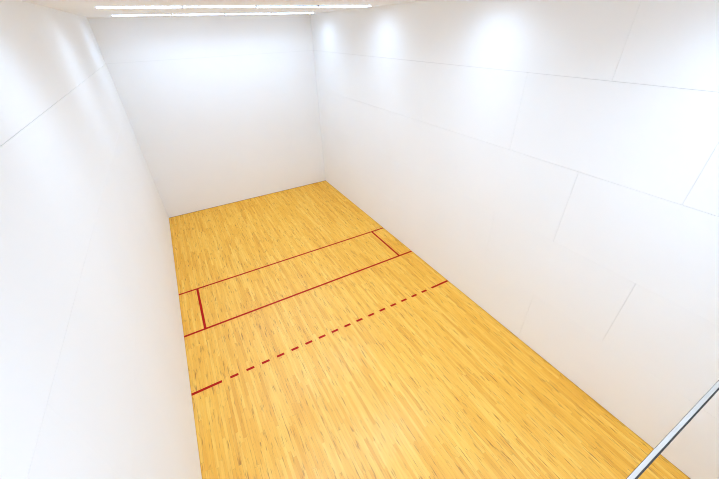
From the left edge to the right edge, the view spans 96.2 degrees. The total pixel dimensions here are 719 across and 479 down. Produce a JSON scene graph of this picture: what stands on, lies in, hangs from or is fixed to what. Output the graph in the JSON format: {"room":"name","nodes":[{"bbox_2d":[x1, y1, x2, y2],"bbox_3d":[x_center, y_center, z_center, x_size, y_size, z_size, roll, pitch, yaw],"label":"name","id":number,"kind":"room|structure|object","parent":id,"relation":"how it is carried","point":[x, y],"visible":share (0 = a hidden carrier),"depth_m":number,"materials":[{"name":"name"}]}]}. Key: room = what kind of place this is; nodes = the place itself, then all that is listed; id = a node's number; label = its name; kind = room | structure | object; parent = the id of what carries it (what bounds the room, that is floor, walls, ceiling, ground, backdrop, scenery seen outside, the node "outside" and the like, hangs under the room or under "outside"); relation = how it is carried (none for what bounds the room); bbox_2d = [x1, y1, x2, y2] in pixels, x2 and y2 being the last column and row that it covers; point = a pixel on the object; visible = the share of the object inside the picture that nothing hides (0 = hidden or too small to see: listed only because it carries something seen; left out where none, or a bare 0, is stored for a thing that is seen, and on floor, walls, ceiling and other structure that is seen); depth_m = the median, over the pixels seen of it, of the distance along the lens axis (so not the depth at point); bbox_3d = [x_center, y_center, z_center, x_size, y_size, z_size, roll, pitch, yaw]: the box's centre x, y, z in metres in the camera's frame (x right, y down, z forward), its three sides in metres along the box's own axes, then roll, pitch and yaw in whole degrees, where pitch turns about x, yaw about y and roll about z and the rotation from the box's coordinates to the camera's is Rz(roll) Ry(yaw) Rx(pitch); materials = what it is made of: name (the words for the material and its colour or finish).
{"room":"sports hall","nodes":[
{"label":"sports hall","id":0,"kind":"room"},
{"bbox_2d":[0,0,201,478],"bbox_3d":[-3.652,-0.027,4.904,0.140,5.899,13.400,-18,37,-23],"label":"wall","id":1,"kind":"structure","parent":0,"point":[95,383],"depth_m":3.18,"materials":[{"name":"white paint"}]},
{"bbox_2d":[88,14,325,217],"bbox_3d":[-4.237,-4.118,11.107,6.376,5.899,0.140,-18,37,-23],"label":"wall","id":2,"kind":"structure","parent":0,"point":[220,110],"depth_m":10.62,"materials":[{"name":"white paint"}]},
{"bbox_2d":[22,0,426,17],"bbox_3d":[-1.017,-3.441,4.469,6.376,0.120,13.680,-18,37,-23],"label":"ceiling","id":3,"kind":"structure","parent":0,"point":[85,8],"depth_m":5.89,"materials":[{"name":"white paint"}]},
{"bbox_2d":[95,6,181,8],"bbox_3d":[-3.619,-3.844,5.340,1.247,0.023,0.170,-18,37,-23],"label":"recessed light","id":4,"kind":"object","parent":3,"relation":"in","point":[97,7],"visible":0.99,"depth_m":5.27,"materials":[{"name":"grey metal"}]},
{"bbox_2d":[111,14,170,15],"bbox_3d":[-5.205,-5.372,7.729,1.247,0.023,0.170,-18,37,-23],"label":"recessed light","id":5,"kind":"object","parent":3,"relation":"in","point":[146,14],"visible":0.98,"depth_m":7.73,"materials":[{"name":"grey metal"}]},
{"bbox_2d":[171,13,223,14],"bbox_3d":[-4.107,-5.738,8.225,1.247,0.023,0.170,-18,37,-23],"label":"recessed light","id":6,"kind":"object","parent":3,"relation":"in","point":[217,13],"visible":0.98,"depth_m":8.19,"materials":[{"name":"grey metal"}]},
{"bbox_2d":[172,14,223,14],"bbox_3d":[-4.107,-5.736,8.226,1.219,0.017,0.170,-18,37,-23],"label":"diffuser","id":7,"kind":"object","parent":6,"relation":"attached to","point":[172,14],"depth_m":8.16,"materials":[{"name":"white plastic"}]},
{"bbox_2d":[182,6,255,7],"bbox_3d":[-2.521,-4.209,5.835,1.247,0.023,0.170,-18,37,-23],"label":"recessed light","id":8,"kind":"object","parent":3,"relation":"in","point":[183,6],"visible":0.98,"depth_m":5.76,"materials":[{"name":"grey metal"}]},
{"bbox_2d":[224,13,271,14],"bbox_3d":[-3.009,-6.100,8.722,1.247,0.031,0.170,-18,37,-23],"label":"recessed light","id":9,"kind":"object","parent":3,"relation":"in","point":[225,13],"visible":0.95,"depth_m":8.62,"materials":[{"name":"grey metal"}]},
{"bbox_2d":[254,5,317,7],"bbox_3d":[-1.422,-4.572,6.333,1.247,0.031,0.170,-18,37,-23],"label":"recessed light","id":10,"kind":"object","parent":3,"relation":"in","point":[274,6],"visible":0.95,"depth_m":6.28,"materials":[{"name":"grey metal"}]},
{"bbox_2d":[257,6,316,7],"bbox_3d":[-1.422,-4.566,6.337,1.219,0.017,0.170,-18,37,-23],"label":"diffuser","id":11,"kind":"object","parent":10,"relation":"attached to","point":[257,6],"depth_m":6.26,"materials":[{"name":"white plastic"}]},
{"bbox_2d":[272,12,313,13],"bbox_3d":[-1.911,-6.466,9.217,1.247,0.031,0.170,-18,37,-23],"label":"recessed light","id":12,"kind":"object","parent":3,"relation":"in","point":[288,12],"visible":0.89,"depth_m":9.20,"materials":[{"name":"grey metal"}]},
{"bbox_2d":[273,13,312,13],"bbox_3d":[-1.911,-6.460,9.221,1.219,0.017,0.170,-18,37,-23],"label":"diffuser","id":13,"kind":"object","parent":12,"relation":"attached to","point":[273,13],"depth_m":9.17,"materials":[{"name":"white plastic"}]},
{"bbox_2d":[317,5,371,6],"bbox_3d":[-0.324,-4.937,6.828,1.247,0.031,0.170,-18,37,-23],"label":"recessed light","id":14,"kind":"object","parent":3,"relation":"in","point":[317,5],"visible":0.87,"depth_m":6.76,"materials":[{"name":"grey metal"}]},
{"bbox_2d":[319,6,369,6],"bbox_3d":[-0.324,-4.931,6.832,1.219,0.017,0.170,-18,37,-23],"label":"diffuser","id":15,"kind":"object","parent":14,"relation":"attached to","point":[319,6],"depth_m":6.77,"materials":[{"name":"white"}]},
{"bbox_2d":[169,181,689,478],"bbox_3d":[-0.851,1.530,7.769,6.120,0.061,13.412,-18,37,-23],"label":"floor","id":16,"kind":"structure","parent":0,"point":[319,345],"depth_m":6.21,"materials":[{"name":"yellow wood"}]},
{"bbox_2d":[310,0,718,478],"bbox_3d":[1.788,-1.839,7.357,0.140,5.899,13.400,-18,37,-23],"label":"wall","id":17,"kind":"structure","parent":0,"point":[555,162],"depth_m":5.00,"materials":[{"name":"white paint"}]},
{"bbox_2d":[626,380,718,478],"bbox_3d":[1.702,1.016,1.730,6.094,0.080,0.080,-18,37,-23],"label":"handrail","id":18,"kind":"object","parent":17,"relation":"attached to","point":[638,471],"visible":1,"depth_m":1.70,"materials":[{"name":"metal"}]}
]}

